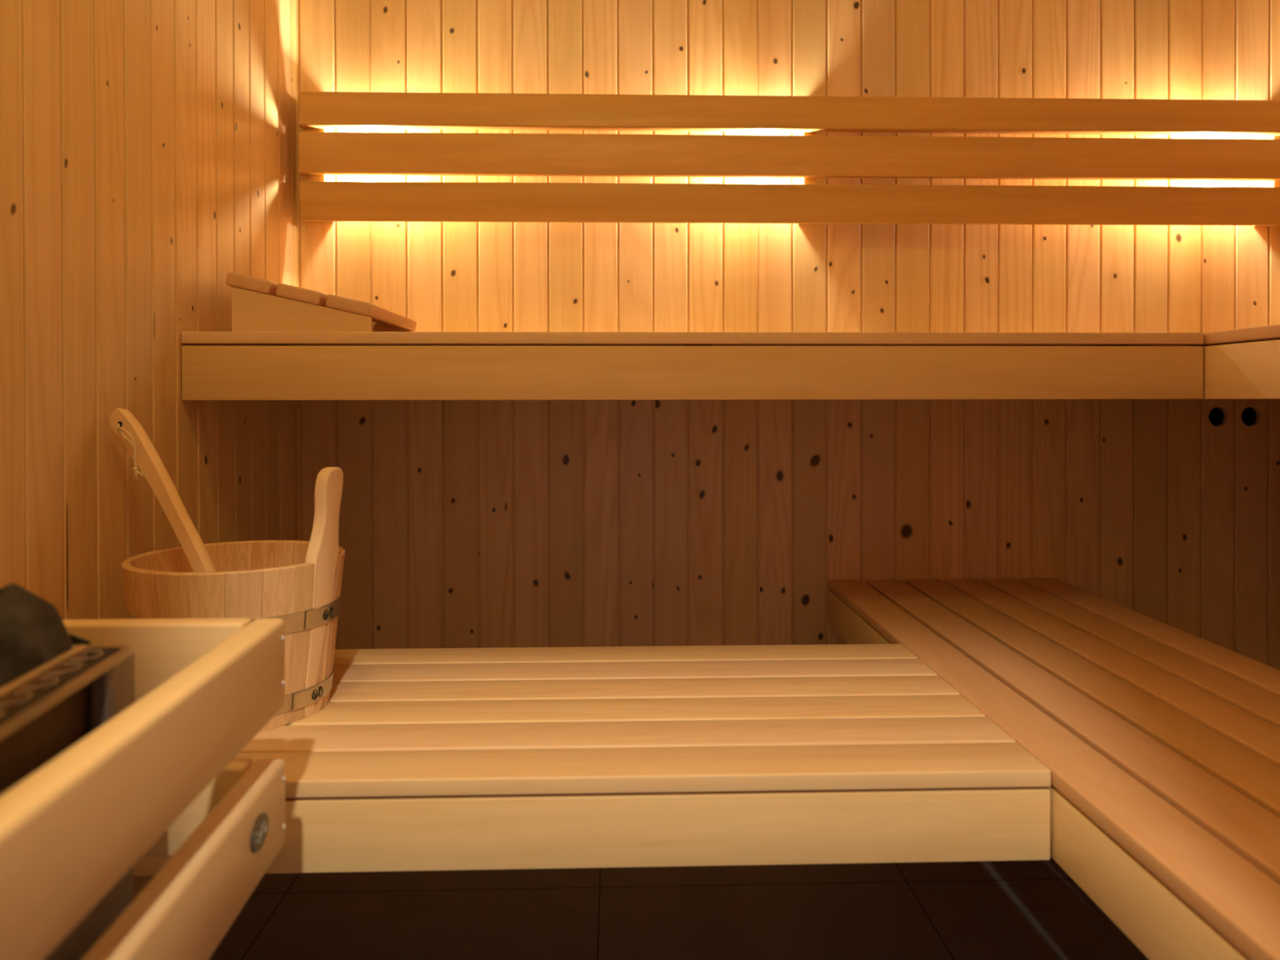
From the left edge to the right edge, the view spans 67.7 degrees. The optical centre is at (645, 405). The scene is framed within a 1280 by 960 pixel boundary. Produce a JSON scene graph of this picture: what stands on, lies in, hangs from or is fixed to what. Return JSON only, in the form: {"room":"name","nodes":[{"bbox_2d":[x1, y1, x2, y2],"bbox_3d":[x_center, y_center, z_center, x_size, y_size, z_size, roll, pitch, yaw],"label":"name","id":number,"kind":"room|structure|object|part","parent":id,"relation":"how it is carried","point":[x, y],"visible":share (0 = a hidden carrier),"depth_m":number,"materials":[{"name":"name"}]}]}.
{"room":"spa","nodes":[
{"label":"spa","id":0,"kind":"room"},
{"bbox_2d":[0,0,297,899],"bbox_3d":[-0.773,-0.250,0.948,0.006,2.350,2.547,0,0,-2],"label":"wall","id":1,"kind":"structure","parent":0,"point":[148,148],"depth_m":1.44,"materials":[{"name":"brown wood"}]},
{"bbox_2d":[0,633,134,959],"bbox_3d":[-0.545,0.284,0.505,0.325,0.247,0.520,0,0,-7],"label":"heater","id":2,"kind":"object","parent":1,"relation":"attached to","point":[51,708],"visible":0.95,"depth_m":0.69,"materials":[{"name":"metal"}]},
{"bbox_2d":[0,582,73,688],"bbox_3d":[-0.490,0.172,0.728,0.094,0.073,0.082,0,0,-2],"label":"stone","id":3,"kind":"object","parent":2,"relation":"in","point":[33,633],"visible":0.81,"depth_m":0.71,"materials":[{"name":"grey stone"}]},
{"bbox_3d":[-0.546,0.229,0.505,0.289,0.052,0.502,0,0,-7],"label":"panel","id":4,"kind":"part","parent":2,"relation":"part of","materials":[{"name":"metal"}]},
{"bbox_3d":[-0.570,0.175,0.743,0.257,0.031,0.003,0,0,-7],"label":"plate","id":5,"kind":"part","parent":2,"relation":"part of","materials":[{"name":"black metal"}]},
{"bbox_3d":[-0.545,0.331,0.505,0.325,0.153,0.520,0,0,-7],"label":"casing","id":6,"kind":"part","parent":2,"relation":"part of","materials":[{"name":"metal"}]},
{"bbox_3d":[-0.424,0.227,0.758,0.018,0.051,0.048,0,0,-7],"label":"corner post","id":7,"kind":"part","parent":2,"relation":"part of","materials":[{"name":"metal"}]},
{"bbox_2d":[0,617,285,959],"bbox_3d":[-0.360,0.324,0.476,0.389,0.226,1.165,0,0,-24],"label":"guard rail","id":8,"kind":"object","parent":1,"relation":"attached to","point":[162,777],"visible":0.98,"depth_m":0.69,"materials":[{"name":"brown wood"}]},
{"bbox_2d":[133,644,1051,875],"bbox_3d":[-0.161,0.471,1.363,1.240,0.106,0.572,0,0,-2],"label":"bench","id":9,"kind":"object","parent":1,"relation":"attached to","point":[415,759],"visible":0.6,"depth_m":1.12,"materials":[{"name":"brown wood"}]},
{"bbox_2d":[120,466,345,730],"bbox_3d":[-0.561,0.255,1.327,0.297,0.344,0.285,0,0,-2],"label":"bucket","id":10,"kind":"object","parent":9,"relation":"on","point":[299,583],"visible":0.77,"depth_m":1.26,"materials":[{"name":"brown wood"}]},
{"bbox_2d":[109,408,215,572],"bbox_3d":[-0.627,0.202,1.322,0.304,0.398,0.086,0,0,10],"label":"ladle","id":11,"kind":"object","parent":10,"relation":"in","point":[124,424],"visible":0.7,"depth_m":1.34,"materials":[{"name":"brown wood"}]},
{"bbox_3d":[-0.729,0.065,1.349,0.057,0.080,0.014,0,0,18],"label":"cord","id":12,"kind":"part","parent":11,"relation":"part of","materials":[{"name":"fabric"}]},
{"bbox_2d":[208,856,1149,959],"bbox_3d":[0.422,0.950,0.773,2.489,0.050,3.107,0,0,-2],"label":"floor","id":13,"kind":"structure","parent":0,"point":[1015,909],"depth_m":1.72,"materials":[{"name":"tile"}]},
{"bbox_2d":[296,0,1279,670],"bbox_3d":[0.372,-0.259,2.266,2.369,2.350,0.014,0,0,-2],"label":"wall","id":14,"kind":"structure","parent":0,"point":[463,523],"depth_m":2.26,"materials":[{"name":"brown wood"}]},
{"bbox_2d":[181,331,1204,400],"bbox_3d":[0.087,-0.071,1.949,1.776,0.118,0.597,0,0,-2],"label":"bench","id":15,"kind":"object","parent":14,"relation":"attached to","point":[224,366],"visible":1,"depth_m":1.65,"materials":[{"name":"brown wood"}]},
{"bbox_2d":[226,272,416,332],"bbox_3d":[-0.616,-0.182,1.869,0.251,0.107,0.398,0,0,-2],"label":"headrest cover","id":16,"kind":"object","parent":15,"relation":"on","point":[258,304],"visible":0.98,"depth_m":1.67,"materials":[{"name":"brown wood"}]},
{"bbox_2d":[298,91,1279,226],"bbox_3d":[0.371,-0.562,2.208,2.294,0.290,0.098,0,0,-2],"label":"backrest","id":17,"kind":"object","parent":14,"relation":"attached to","point":[324,153],"visible":1,"depth_m":2.16,"materials":[{"name":"brown wood"}]},
{"bbox_2d":[827,577,1279,959],"bbox_3d":[0.745,0.472,1.001,0.544,0.106,2.540,0,0,-2],"label":"bench","id":18,"kind":"object","parent":14,"relation":"attached to","point":[1159,742],"visible":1,"depth_m":1.22,"materials":[{"name":"brown wood"}]},
{"bbox_2d":[1208,407,1223,426],"bbox_3d":[1.375,0.026,2.355,0.047,0.047,0.096,0,0,-2],"label":"air vent","id":19,"kind":"object","parent":14,"relation":"in","point":[1215,415],"visible":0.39,"depth_m":2.33,"materials":[{"name":"black"}]},
{"bbox_2d":[1241,407,1256,426],"bbox_3d":[1.456,0.025,2.357,0.047,0.047,0.096,0,0,-2],"label":"air vent","id":20,"kind":"object","parent":14,"relation":"in","point":[1248,415],"visible":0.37,"depth_m":2.33,"materials":[{"name":"black"}]},
{"bbox_3d":[1.600,-0.253,1.024,0.006,2.350,2.547,0,0,-2],"label":"wall","id":21,"kind":"structure","parent":0,"visible":0},
{"bbox_2d":[1186,324,1279,399],"bbox_3d":[1.302,-0.067,1.016,0.586,0.118,2.540,0,0,-2],"label":"bench","id":22,"kind":"object","parent":21,"relation":"attached to","point":[1243,363],"visible":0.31,"depth_m":1.58,"materials":[{"name":"brown wood"}]}
]}

